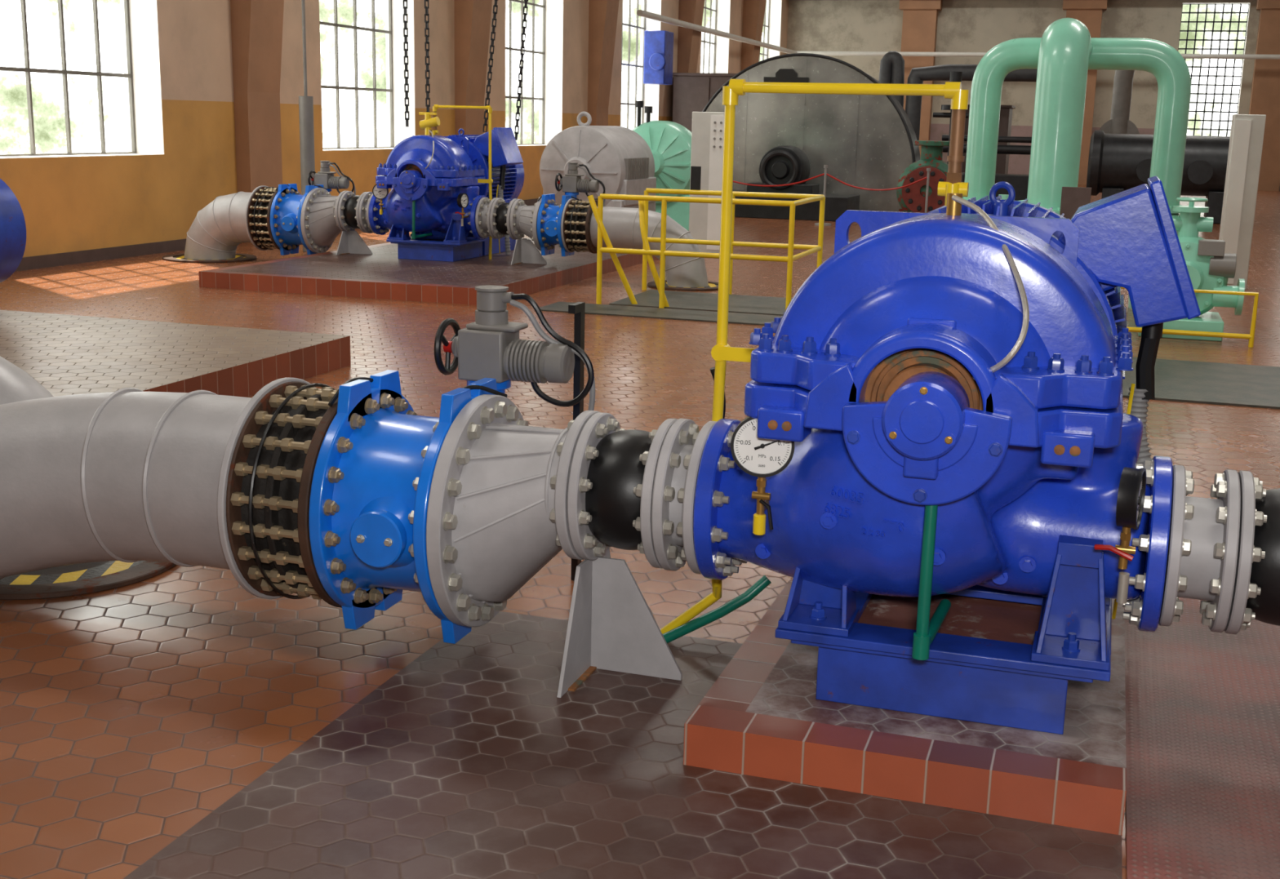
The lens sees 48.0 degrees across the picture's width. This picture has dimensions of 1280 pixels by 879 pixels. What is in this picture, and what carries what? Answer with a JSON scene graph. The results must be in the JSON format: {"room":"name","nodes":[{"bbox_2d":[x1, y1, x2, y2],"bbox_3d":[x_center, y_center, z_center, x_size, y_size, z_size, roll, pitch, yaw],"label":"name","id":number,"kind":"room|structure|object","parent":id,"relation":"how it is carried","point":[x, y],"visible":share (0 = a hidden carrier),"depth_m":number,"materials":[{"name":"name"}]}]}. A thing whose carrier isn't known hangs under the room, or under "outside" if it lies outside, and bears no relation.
{"room":"mechanical room","nodes":[
{"label":"mechanical room","id":0,"kind":"room"},
{"bbox_2d":[0,0,788,257],"bbox_3d":[-3.485,-7.260,23.375,0.500,7.200,52.200,5,13,17],"label":"wall","id":1,"kind":"structure","parent":0,"point":[184,159],"depth_m":17.94,"materials":[{"name":"orange paint"}]},
{"bbox_2d":[0,0,137,156],"bbox_3d":[-6.378,-5.284,15.227,0.040,4.500,2.940,5,13,17],"label":"window","id":2,"kind":"structure","parent":1,"relation":"in","point":[27,69],"depth_m":15.92,"materials":[{"name":"glass"}]},
{"bbox_2d":[230,0,284,243],"bbox_3d":[-4.688,-6.102,18.028,0.600,7.200,0.750,5,13,17],"label":"pillar","id":3,"kind":"structure","parent":1,"relation":"attached to","point":[256,25],"depth_m":18.29,"materials":[{"name":"brown paint"}]},
{"bbox_2d":[14,198,538,271],"bbox_3d":[-3.312,-3.787,24.061,0.030,0.130,52.200,5,13,17],"label":"baseboard","id":4,"kind":"structure","parent":1,"relation":"attached to","point":[130,251],"depth_m":15.99,"materials":[{"name":"brown tile"}]},
{"bbox_2d":[320,0,394,149],"bbox_3d":[-4.365,-6.578,21.270,0.040,4.500,2.940,5,13,17],"label":"window","id":5,"kind":"structure","parent":1,"relation":"in","point":[335,24],"depth_m":21.94,"materials":[{"name":"glass"}]},
{"bbox_2d":[453,0,492,134],"bbox_3d":[-2.676,-7.396,24.071,0.600,7.200,0.750,5,13,17],"label":"pillar","id":6,"kind":"structure","parent":1,"relation":"attached to","point":[472,17],"depth_m":24.14,"materials":[{"name":"brown paint"}]},
{"bbox_2d":[505,0,545,145],"bbox_3d":[-2.352,-7.872,27.314,0.040,4.500,2.940,5,13,17],"label":"window","id":7,"kind":"structure","parent":1,"relation":"in","point":[533,4],"depth_m":28.05,"materials":[{"name":"glass"}]},
{"bbox_2d":[587,0,619,125],"bbox_3d":[-0.663,-8.691,30.115,0.600,7.200,0.750,5,13,17],"label":"trim","id":8,"kind":"structure","parent":1,"relation":"attached to","point":[602,14],"depth_m":30.07,"materials":[{"name":"brown paint"}]},
{"bbox_2d":[620,0,646,128],"bbox_3d":[-0.340,-9.167,33.357,0.040,4.500,2.940,5,13,17],"label":"window","id":9,"kind":"structure","parent":1,"relation":"in","point":[628,24],"depth_m":34.00,"materials":[{"name":"glass"}]},
{"bbox_2d":[643,30,673,84],"bbox_3d":[0.445,-8.937,33.646,0.560,1.200,0.800,5,13,17],"label":"electrical box","id":10,"kind":"object","parent":1,"relation":"attached to","point":[658,44],"depth_m":33.39,"materials":[{"name":"paint"}]},
{"bbox_2d":[676,0,704,72],"bbox_3d":[1.349,-9.985,36.158,0.600,7.200,0.750,5,13,17],"label":"trim","id":11,"kind":"structure","parent":1,"relation":"attached to","point":[690,11],"depth_m":35.88,"materials":[{"name":"brown paint"}]},
{"bbox_2d":[701,0,717,73],"bbox_3d":[1.673,-10.461,39.401,0.040,4.500,2.940,5,13,17],"label":"window","id":12,"kind":"structure","parent":1,"relation":"in","point":[716,4],"depth_m":40.05,"materials":[{"name":"glass"}]},
{"bbox_2d":[741,0,766,71],"bbox_3d":[3.362,-11.280,42.202,0.600,7.200,0.750,5,13,17],"label":"trim","id":13,"kind":"structure","parent":1,"relation":"attached to","point":[753,11],"depth_m":41.78,"materials":[{"name":"brown paint"}]},
{"bbox_2d":[758,0,770,62],"bbox_3d":[3.685,-11.756,45.444,0.040,4.500,2.940,5,13,17],"label":"window","id":14,"kind":"structure","parent":1,"relation":"in","point":[764,25],"depth_m":46.22,"materials":[{"name":"glass"}]},
{"bbox_2d":[0,184,1279,878],"bbox_3d":[5.855,-2.840,21.480,20.160,0.204,52.700,5,13,17],"label":"floor","id":15,"kind":"structure","parent":0,"point":[131,714],"depth_m":4.08,"materials":[{"name":"tile"}]},
{"bbox_2d":[0,178,26,282],"bbox_3d":[-4.811,-1.384,10.093,0.840,1.020,0.540,5,13,17],"label":"machine","id":16,"kind":"object","parent":15,"relation":"on","point":[12,222],"visible":1,"depth_m":10.08,"materials":[{"name":"paint"}]},
{"bbox_2d":[0,355,53,404],"bbox_3d":[-3.074,-0.107,6.128,1.718,0.720,0.488,6,13,21],"label":"pipe","id":17,"kind":"object","parent":15,"relation":"on","point":[16,384],"visible":0.11,"depth_m":5.87,"materials":[{"name":"silver metal"}]},
{"bbox_2d":[0,560,175,599],"bbox_3d":[-2.187,0.438,5.372,0.936,0.022,0.936,5,13,17],"label":"ring","id":18,"kind":"object","parent":15,"relation":"on","point":[81,579],"visible":0.39,"depth_m":5.11,"materials":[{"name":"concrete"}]},
{"bbox_2d":[0,387,252,579],"bbox_3d":[-2.229,0.329,4.696,2.363,0.982,0.974,-2,13,-14],"label":"pipe","id":19,"kind":"object","parent":15,"relation":"on","point":[126,474],"visible":0.81,"depth_m":4.58,"materials":[{"name":"silver metal"}]},
{"bbox_2d":[217,377,342,608],"bbox_3d":[-1.021,0.171,4.625,0.305,0.720,0.720,5,13,17],"label":"joint","id":20,"kind":"object","parent":19,"relation":"attached to","point":[272,451],"visible":0.51,"depth_m":4.37,"materials":[{"name":"grey paint"}]},
{"bbox_2d":[309,285,595,644],"bbox_3d":[-0.576,0.071,4.541,0.636,1.025,0.893,5,13,17],"label":"valve","id":21,"kind":"object","parent":20,"relation":"attached to","point":[376,460],"visible":0.81,"depth_m":4.35,"materials":[{"name":"blue paint"}]},
{"bbox_2d":[426,394,599,627],"bbox_3d":[-0.332,0.234,4.409,0.386,0.720,0.720,5,13,17],"label":"eccentric reducer","id":22,"kind":"object","parent":21,"relation":"attached to","point":[497,511],"visible":0.8,"depth_m":4.21,"materials":[{"name":"grey paint"}]},
{"bbox_2d":[0,310,351,397],"bbox_3d":[-5.231,-0.275,7.867,5.120,0.200,5.500,5,13,17],"label":"plinth","id":23,"kind":"object","parent":15,"relation":"on","point":[65,354],"visible":0.75,"depth_m":8.89,"materials":[{"name":"brown tile"}]},
{"bbox_2d":[162,253,257,262],"bbox_3d":[-4.927,-2.084,16.467,1.040,0.022,1.040,5,13,17],"label":"ring","id":24,"kind":"object","parent":15,"relation":"on","point":[239,257],"visible":0.71,"depth_m":16.20,"materials":[{"name":"metal"}]},
{"bbox_2d":[184,191,251,259],"bbox_3d":[-4.712,-2.431,16.321,0.995,0.778,0.572,5,13,17],"label":"pipe","id":25,"kind":"object","parent":24,"relation":"on","point":[217,229],"visible":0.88,"depth_m":16.10,"materials":[{"name":"silver metal"}]},
{"bbox_2d":[244,185,279,250],"bbox_3d":[-4.092,-2.476,16.105,0.305,0.720,0.720,5,13,17],"label":"joint","id":26,"kind":"object","parent":25,"relation":"attached to","point":[257,213],"visible":0.59,"depth_m":15.86,"materials":[{"name":"grey paint"}]},
{"bbox_2d":[270,160,355,255],"bbox_3d":[-3.647,-2.576,16.022,0.636,1.025,0.893,5,13,17],"label":"valve","id":27,"kind":"object","parent":26,"relation":"attached to","point":[287,203],"visible":0.77,"depth_m":15.85,"materials":[{"name":"blue paint"}]},
{"bbox_2d":[300,187,346,253],"bbox_3d":[-3.403,-2.412,15.889,0.386,0.720,0.720,5,13,17],"label":"eccentric reducer","id":28,"kind":"object","parent":27,"relation":"attached to","point":[320,225],"visible":0.77,"depth_m":15.70,"materials":[{"name":"grey paint"}]},
{"bbox_2d":[298,0,315,251],"bbox_3d":[-3.967,-5.825,16.852,0.170,7.200,0.170,5,13,17],"label":"standpipe","id":29,"kind":"object","parent":15,"relation":"on","point":[305,103],"visible":0.7,"depth_m":17.25,"materials":[{"name":"grey metal"}]},
{"bbox_2d":[335,229,372,255],"bbox_3d":[-3.088,-2.168,15.815,0.310,0.250,0.520,5,13,17],"label":"support","id":30,"kind":"object","parent":15,"relation":"on","point":[351,242],"visible":1,"depth_m":15.81,"materials":[{"name":"grey paint"}]},
{"bbox_2d":[337,191,366,232],"bbox_3d":[-3.093,-2.496,15.768,0.250,0.444,0.444,5,13,17],"label":"expansion joint","id":31,"kind":"object","parent":30,"relation":"on","point":[348,203],"visible":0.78,"depth_m":15.63,"materials":[{"name":"grey paint"}]},
{"bbox_2d":[198,237,657,305],"bbox_3d":[-1.957,-1.941,15.831,3.010,0.150,5.400,5,13,17],"label":"plinth","id":32,"kind":"object","parent":15,"relation":"on","point":[380,274],"visible":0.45,"depth_m":13.95,"materials":[{"name":"brown tile"}]},
{"bbox_2d":[386,235,488,262],"bbox_3d":[-2.175,-2.080,15.616,0.860,0.204,0.820,5,13,17],"label":"base frame","id":33,"kind":"object","parent":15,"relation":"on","point":[433,247],"visible":0.84,"depth_m":15.31,"materials":[{"name":"blue paint"}]},
{"bbox_2d":[368,129,487,243],"bbox_3d":[-2.276,-2.725,15.373,1.240,1.155,1.077,5,13,17],"label":"pump","id":34,"kind":"object","parent":33,"relation":"on","point":[432,179],"visible":0.94,"depth_m":15.14,"materials":[{"name":"blue paint"}]},
{"bbox_2d":[358,191,374,233],"bbox_3d":[-2.913,-2.479,15.711,0.120,0.450,0.450,5,13,17],"label":"flange","id":35,"kind":"object","parent":34,"relation":"attached to","point":[363,211],"visible":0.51,"depth_m":15.55,"materials":[{"name":"grey paint"}]},
{"bbox_2d":[475,197,497,238],"bbox_3d":[-1.591,-2.358,15.298,0.160,0.430,0.430,5,13,17],"label":"spool","id":36,"kind":"object","parent":34,"relation":"attached to","point":[482,216],"visible":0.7,"depth_m":15.18,"materials":[{"name":"grey paint"}]},
{"bbox_2d":[489,197,517,239],"bbox_3d":[-1.406,-2.341,15.239,0.220,0.430,0.430,5,13,17],"label":"expansion joint","id":37,"kind":"object","parent":36,"relation":"attached to","point":[500,214],"visible":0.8,"depth_m":15.10,"materials":[{"name":"grey paint"}]},
{"bbox_2d":[432,104,493,259],"bbox_3d":[-1.920,-2.768,15.468,0.712,1.623,0.072,5,13,17],"label":"vent pipe","id":38,"kind":"object","parent":15,"relation":"on","point":[490,180],"visible":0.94,"depth_m":15.35,"materials":[{"name":"yellow metal"}]},
{"bbox_2d":[418,111,439,134],"bbox_3d":[-2.265,-3.393,15.461,0.231,0.250,0.100,5,13,17],"label":"valve","id":39,"kind":"object","parent":38,"relation":"attached to","point":[428,122],"visible":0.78,"depth_m":15.42,"materials":[{"name":"paint"}]},
{"bbox_2d":[431,127,524,255],"bbox_3d":[-1.841,-2.839,16.318,1.123,1.396,1.165,5,13,17],"label":"motor","id":40,"kind":"object","parent":15,"relation":"on","point":[507,166],"visible":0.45,"depth_m":15.87,"materials":[{"name":"blue paint"}]},
{"bbox_2d":[511,238,546,265],"bbox_3d":[-1.130,-1.988,15.202,0.310,0.250,0.520,5,13,17],"label":"support","id":41,"kind":"object","parent":15,"relation":"on","point":[525,251],"visible":1,"depth_m":15.20,"materials":[{"name":"grey paint"}]},
{"bbox_2d":[509,197,542,250],"bbox_3d":[-1.143,-2.277,15.165,0.325,0.560,0.560,5,13,17],"label":"eccentric reducer","id":42,"kind":"object","parent":41,"relation":"on","point":[523,217],"visible":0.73,"depth_m":15.03,"materials":[{"name":"grey paint"}]},
{"bbox_2d":[537,162,605,256],"bbox_3d":[-0.726,-2.409,15.051,0.577,0.951,0.655,5,13,17],"label":"valve","id":43,"kind":"object","parent":42,"relation":"attached to","point":[549,213],"visible":0.8,"depth_m":15.04,"materials":[{"name":"blue paint"}]},
{"bbox_2d":[568,302,585,580],"bbox_3d":[-0.233,0.021,5.148,0.025,1.020,0.100,5,13,17],"label":"post","id":44,"kind":"object","parent":15,"relation":"on","point":[578,308],"visible":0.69,"depth_m":5.10,"materials":[{"name":"black metal"}]},
{"bbox_2d":[538,111,656,211],"bbox_3d":[-0.589,-3.796,20.614,1.277,1.760,1.840,5,13,17],"label":"motor","id":45,"kind":"object","parent":15,"relation":"on","point":[619,157],"visible":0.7,"depth_m":19.88,"materials":[{"name":"grey paint"}]},
{"bbox_2d":[556,546,682,697],"bbox_3d":[-0.018,0.539,4.349,0.310,0.356,0.520,5,13,17],"label":"support","id":46,"kind":"object","parent":15,"relation":"on","point":[611,626],"visible":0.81,"depth_m":4.34,"materials":[{"name":"grey paint"}]},
{"bbox_2d":[567,412,678,568],"bbox_3d":[-0.022,0.150,4.288,0.250,0.444,0.444,5,13,17],"label":"expansion joint","id":47,"kind":"object","parent":46,"relation":"on","point":[613,468],"visible":0.78,"depth_m":4.14,"materials":[{"name":"black rubber"}]},
{"bbox_2d":[632,100,691,231],"bbox_3d":[0.331,-4.261,22.370,1.600,1.950,1.100,5,13,17],"label":"pump","id":48,"kind":"object","parent":15,"relation":"on","point":[669,143],"visible":0.48,"depth_m":21.90,"materials":[{"name":"green paint"}]},
{"bbox_2d":[635,100,643,126],"bbox_3d":[-0.015,-4.970,22.064,0.120,0.450,0.120,5,13,17],"label":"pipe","id":49,"kind":"object","parent":48,"relation":"on","point":[638,104],"depth_m":22.02,"materials":[{"name":"metal"}]},
{"bbox_2d":[644,106,652,122],"bbox_3d":[0.127,-4.918,22.028,0.120,0.370,0.120,5,13,17],"label":"cup","id":50,"kind":"object","parent":48,"relation":"on","point":[648,109],"depth_m":21.97,"materials":[{"name":"metal"}]},
{"bbox_2d":[539,289,792,325],"bbox_3d":[0.490,-1.228,13.206,2.350,0.022,1.950,5,13,17],"label":"pit cover","id":51,"kind":"object","parent":15,"relation":"on","point":[682,301],"visible":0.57,"depth_m":12.96,"materials":[{"name":"grey metal"}]},
{"bbox_2d":[587,166,825,310],"bbox_3d":[0.633,-1.888,13.386,1.908,1.241,1.412,5,13,17],"label":"guard railing","id":52,"kind":"object","parent":51,"relation":"on","point":[695,171],"visible":0.89,"depth_m":12.96,"materials":[{"name":"yellow metal"}]},
{"bbox_2d":[647,280,718,291],"bbox_3d":[0.491,-1.585,14.770,0.832,0.022,0.832,5,13,17],"label":"ring","id":53,"kind":"object","parent":15,"relation":"on","point":[713,286],"visible":0.49,"depth_m":14.49,"materials":[{"name":"metal"}]},
{"bbox_2d":[590,206,708,287],"bbox_3d":[0.124,-1.990,14.805,1.210,0.781,0.432,5,13,17],"label":"pipe","id":54,"kind":"object","parent":53,"relation":"on","point":[621,224],"visible":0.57,"depth_m":14.62,"materials":[{"name":"silver metal"}]},
{"bbox_2d":[560,198,597,253],"bbox_3d":[-0.587,-2.226,14.991,0.295,0.560,0.560,5,13,17],"label":"joint","id":55,"kind":"object","parent":54,"relation":"attached to","point":[576,215],"visible":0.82,"depth_m":14.81,"materials":[{"name":"grey paint"}]},
{"bbox_2d":[672,72,736,132],"bbox_3d":[1.908,-7.672,35.903,2.000,2.820,1.500,5,13,17],"label":"machine","id":56,"kind":"object","parent":15,"relation":"on","point":[692,91],"visible":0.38,"depth_m":35.18,"materials":[{"name":"grey metal"}]},
{"bbox_2d":[688,111,724,253],"bbox_3d":[0.899,-3.304,18.503,0.450,1.780,0.320,5,13,17],"label":"tall cabinet","id":57,"kind":"object","parent":15,"relation":"on","point":[708,127],"visible":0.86,"depth_m":18.33,"materials":[{"name":"grey metal"}]},
{"bbox_2d":[662,575,771,643],"bbox_3d":[0.244,0.550,4.658,0.381,0.204,0.046,-3,13,-19],"label":"drain pipe","id":58,"kind":"object","parent":15,"relation":"on","point":[740,601],"visible":0.9,"depth_m":4.66,"materials":[{"name":"green plastic"}]},
{"bbox_2d":[732,145,859,221],"bbox_3d":[2.499,-4.685,26.074,2.800,1.270,1.300,5,13,17],"label":"motor","id":59,"kind":"object","parent":15,"relation":"on","point":[786,164],"visible":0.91,"depth_m":25.66,"materials":[{"name":"metal"}]},
{"bbox_2d":[702,53,920,211],"bbox_3d":[3.152,-5.810,27.358,4.387,2.938,1.260,5,13,17],"label":"machine","id":60,"kind":"object","parent":15,"relation":"on","point":[867,141],"depth_m":26.65,"materials":[{"name":"grey metal"}]},
{"bbox_2d":[660,79,968,634],"bbox_3d":[0.462,-0.154,4.244,0.914,1.761,0.205,9,15,30],"label":"vent pipe","id":61,"kind":"object","parent":15,"relation":"on","point":[722,353],"visible":0.88,"depth_m":4.10,"materials":[{"name":"yellow metal"}]},
{"bbox_2d":[814,164,831,226],"bbox_3d":[3.095,-4.100,24.119,0.280,1.000,0.280,5,13,17],"label":"barrier post","id":62,"kind":"object","parent":15,"relation":"on","point":[825,166],"visible":0.77,"depth_m":24.07,"materials":[{"name":"grey metal"}]},
{"bbox_2d":[826,173,927,191],"bbox_3d":[3.908,-4.254,23.815,1.672,0.257,0.028,5,13,17],"label":"rope","id":63,"kind":"object","parent":62,"relation":"attached to","point":[827,174],"visible":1,"depth_m":23.83,"materials":[{"name":"red fabric"}]},
{"bbox_2d":[878,50,904,108],"bbox_3d":[5.392,-6.756,31.174,0.580,3.233,0.280,5,13,17],"label":"dark pipework","id":64,"kind":"object","parent":15,"relation":"on","point":[891,70],"visible":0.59,"depth_m":30.80,"materials":[{"name":"grey paint"}]},
{"bbox_2d":[683,577,1126,835],"bbox_3d":[1.027,0.593,4.770,1.095,0.116,2.530,5,13,17],"label":"plinth","id":65,"kind":"object","parent":15,"relation":"on","point":[762,717],"visible":0.55,"depth_m":3.69,"materials":[{"name":"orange tile"}]},
{"bbox_2d":[896,140,949,213],"bbox_3d":[4.869,-4.294,24.184,1.040,1.430,0.904,5,13,17],"label":"pump","id":66,"kind":"object","parent":15,"relation":"on","point":[911,198],"visible":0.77,"depth_m":23.88,"materials":[{"name":"red paint"}]},
{"bbox_2d":[924,168,930,213],"bbox_3d":[4.711,-3.951,23.613,0.280,1.000,0.280,5,13,17],"label":"barrier post","id":67,"kind":"object","parent":15,"relation":"on","point":[928,170],"visible":0.46,"depth_m":23.56,"materials":[{"name":"grey metal"}]},
{"bbox_2d":[774,585,1111,734],"bbox_3d":[0.896,0.566,4.136,0.860,0.204,0.820,5,13,17],"label":"base frame","id":68,"kind":"object","parent":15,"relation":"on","point":[979,668],"visible":0.54,"depth_m":3.82,"materials":[{"name":"blue paint"}]},
{"bbox_2d":[693,192,1172,671],"bbox_3d":[0.795,-0.079,3.893,1.240,1.155,1.077,5,13,17],"label":"pump","id":69,"kind":"object","parent":68,"relation":"on","point":[936,408],"visible":1,"depth_m":3.64,"materials":[{"name":"blue paint"}]},
{"bbox_2d":[651,418,717,574],"bbox_3d":[0.158,0.167,4.231,0.120,0.450,0.450,5,13,17],"label":"spool","id":70,"kind":"object","parent":69,"relation":"attached to","point":[681,453],"visible":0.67,"depth_m":4.07,"materials":[{"name":"grey paint"}]},
{"bbox_2d":[709,366,725,418],"bbox_3d":[0.235,-0.064,4.416,0.056,0.326,0.028,-2,13,-16],"label":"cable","id":71,"kind":"object","parent":70,"relation":"attached to","point":[713,369],"visible":0.13,"depth_m":4.39,"materials":[{"name":"black rubber"}]},
{"bbox_2d":[1158,465,1240,632],"bbox_3d":[1.480,0.288,3.817,0.160,0.430,0.430,5,13,17],"label":"spool","id":72,"kind":"object","parent":69,"relation":"attached to","point":[1204,532],"visible":0.94,"depth_m":3.69,"materials":[{"name":"grey paint"}]},
{"bbox_2d":[1224,471,1279,634],"bbox_3d":[1.694,0.308,3.750,0.280,0.430,0.430,5,13,17],"label":"expansion joint","id":73,"kind":"object","parent":72,"relation":"attached to","point":[1256,589],"visible":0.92,"depth_m":3.63,"materials":[{"name":"grey paint"}]},
{"bbox_2d":[927,175,1200,619],"bbox_3d":[1.230,-0.193,4.838,1.123,1.396,1.165,5,13,17],"label":"motor","id":74,"kind":"object","parent":68,"relation":"on","point":[1128,239],"visible":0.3,"depth_m":4.22,"materials":[{"name":"blue paint"}]},
{"bbox_2d":[905,64,1037,140],"bbox_3d":[7.043,-6.476,30.685,2.820,2.970,0.340,5,13,17],"label":"dark pipework","id":75,"kind":"object","parent":15,"relation":"on","point":[936,73],"visible":0.56,"depth_m":30.52,"materials":[{"name":"grey paint"}]},
{"bbox_2d":[933,71,1031,200],"bbox_3d":[7.386,-5.989,29.035,2.900,2.750,1.050,5,13,17],"label":"engine","id":76,"kind":"object","parent":15,"relation":"on","point":[1020,183],"visible":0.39,"depth_m":28.76,"materials":[{"name":"metal"}]},
{"bbox_2d":[961,104,1015,173],"bbox_3d":[7.698,-6.361,32.104,1.100,2.160,1.100,5,13,17],"label":"tall cabinet","id":77,"kind":"object","parent":15,"relation":"on","point":[1006,111],"visible":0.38,"depth_m":31.54,"materials":[{"name":"grey metal"}]},
{"bbox_2d":[998,186,1091,219],"bbox_3d":[3.210,-1.522,12.041,0.995,1.200,0.415,5,13,17],"label":"block","id":78,"kind":"object","parent":15,"relation":"on","point":[1072,197],"visible":0.07,"depth_m":11.74,"materials":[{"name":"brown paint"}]},
{"bbox_2d":[962,17,1191,308],"bbox_3d":[3.967,-2.508,13.252,2.186,2.635,1.578,5,13,17],"label":"pipes","id":79,"kind":"object","parent":15,"relation":"on","point":[1063,57],"visible":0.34,"depth_m":13.25,"materials":[{"name":"green metal"}]},
{"bbox_2d":[1099,70,1139,134],"bbox_3d":[10.524,-6.635,31.642,0.900,3.020,0.400,5,13,17],"label":"dark pipework","id":80,"kind":"object","parent":15,"relation":"on","point":[1119,122],"visible":0.38,"depth_m":31.35,"materials":[{"name":"grey paint"}]},
{"bbox_2d":[1086,129,1230,224],"bbox_3d":[10.022,-5.015,27.408,2.850,1.670,1.270,5,13,17],"label":"cylinder","id":81,"kind":"object","parent":15,"relation":"on","point":[1117,163],"visible":0.56,"depth_m":27.01,"materials":[{"name":"metal"}]},
{"bbox_2d":[1120,287,1258,346],"bbox_3d":[4.323,-1.000,11.575,1.188,0.433,0.040,5,13,17],"label":"guard railing","id":82,"kind":"object","parent":15,"relation":"on","point":[1251,337],"visible":0.5,"depth_m":11.46,"materials":[{"name":"yellow metal"}]},
{"bbox_2d":[1137,197,1244,341],"bbox_3d":[4.601,-1.442,11.980,0.800,1.132,0.700,5,13,17],"label":"pump","id":83,"kind":"object","parent":15,"relation":"on","point":[1209,268],"visible":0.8,"depth_m":11.75,"materials":[{"name":"green paint"}]},
{"bbox_2d":[1122,357,1279,409],"bbox_3d":[5.046,-0.280,9.392,3.650,0.025,1.700,5,13,17],"label":"floor grating","id":84,"kind":"structure","parent":15,"relation":"on","point":[1175,380],"depth_m":9.64,"materials":[{"name":"grey metal"}]},
{"bbox_2d":[1124,597,1279,878],"bbox_3d":[2.284,1.083,2.967,2.435,0.022,5.900,5,13,17],"label":"plate","id":85,"kind":"object","parent":15,"relation":"on","point":[1202,705],"visible":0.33,"depth_m":3.90,"materials":[{"name":"grey metal"}]},
{"bbox_2d":[1218,114,1266,289],"bbox_3d":[6.518,-2.581,15.631,0.310,1.860,0.370,5,13,17],"label":"tall cabinet","id":86,"kind":"object","parent":15,"relation":"on","point":[1247,131],"visible":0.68,"depth_m":15.45,"materials":[{"name":"grey metal"}]},
{"bbox_2d":[786,0,1279,191],"bbox_3d":[14.018,-11.647,44.947,20.160,7.200,0.500,5,13,17],"label":"wall","id":87,"kind":"structure","parent":0,"point":[813,25],"depth_m":45.51,"materials":[{"name":"beige paint"}]},
{"bbox_2d":[898,0,942,158],"bbox_3d":[8.860,-11.226,46.217,1.290,5.600,0.500,5,13,17],"label":"trim","id":88,"kind":"structure","parent":87,"relation":"attached to","point":[920,17],"depth_m":45.74,"materials":[{"name":"brown paint"}]},
{"bbox_2d":[1062,0,1107,184],"bbox_3d":[13.613,-10.788,44.728,1.290,5.600,0.500,5,13,17],"label":"trim","id":89,"kind":"structure","parent":87,"relation":"attached to","point":[1089,12],"depth_m":44.31,"materials":[{"name":"brown paint"}]},
{"bbox_2d":[1177,3,1249,136],"bbox_3d":[17.384,-11.128,43.991,1.940,4.290,0.040,5,13,17],"label":"window","id":90,"kind":"structure","parent":87,"relation":"in","point":[1189,12],"depth_m":43.86,"materials":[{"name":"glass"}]},
{"bbox_2d":[1248,0,1279,191],"bbox_3d":[18.888,-10.302,43.075,1.290,5.600,0.500,5,13,17],"label":"pillar","id":91,"kind":"structure","parent":87,"relation":"attached to","point":[1265,87],"depth_m":42.96,"materials":[{"name":"brown paint"}]},
{"bbox_3d":[6.019,-10.060,19.879,20.160,0.200,52.700,5,13,17],"label":"ceiling","id":92,"kind":"structure","parent":0,"visible":0},
{"bbox_2d":[402,0,408,126],"bbox_3d":[-2.561,-6.308,15.526,0.060,5.723,0.060,-5,14,-25],"label":"chain","id":93,"kind":"object","parent":92,"relation":"hanging from","point":[405,8],"visible":1,"depth_m":15.99,"materials":[{"name":"metal"}]},
{"bbox_2d":[424,0,430,111],"bbox_3d":[-2.314,-6.285,15.448,0.060,5.723,0.060,-5,14,-25],"label":"chain","id":94,"kind":"object","parent":92,"relation":"hanging from","point":[426,8],"visible":0.85,"depth_m":15.90,"materials":[{"name":"metal"}]},
{"bbox_2d":[482,0,497,132],"bbox_3d":[-1.502,-6.413,16.226,0.604,5.778,0.053,5,13,17],"label":"chain","id":95,"kind":"object","parent":92,"relation":"hanging from","point":[493,26],"visible":0.98,"depth_m":16.73,"materials":[{"name":"metal"}]},
{"bbox_2d":[514,0,528,140],"bbox_3d":[-1.182,-6.366,16.237,0.494,5.858,0.053,5,13,17],"label":"chain","id":96,"kind":"object","parent":92,"relation":"hanging from","point":[524,28],"visible":1,"depth_m":16.74,"materials":[{"name":"metal"}]},
{"bbox_3d":[15.584,-5.503,17.401,0.300,7.200,52.200,5,13,17],"label":"wall","id":97,"kind":"structure","parent":0,"visible":0},
{"bbox_2d":[636,9,1279,59],"bbox_3d":[11.598,-10.078,36.124,19.230,0.183,16.370,5,13,17],"label":"pipe","id":98,"kind":"object","parent":97,"relation":"attached to","point":[642,13],"depth_m":42.62,"materials":[{"name":"grey metal"}]},
{"bbox_3d":[1.099,-4.284,24.745,0.280,1.000,0.280,5,13,17],"label":"barrier post","id":99,"kind":"object","parent":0,"visible":0},
{"bbox_2d":[733,173,824,186],"bbox_3d":[2.102,-4.421,24.381,2.070,0.257,0.028,5,13,17],"label":"rope","id":100,"kind":"object","parent":99,"relation":"attached to","point":[823,174],"visible":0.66,"depth_m":24.31,"materials":[{"name":"red fabric"}]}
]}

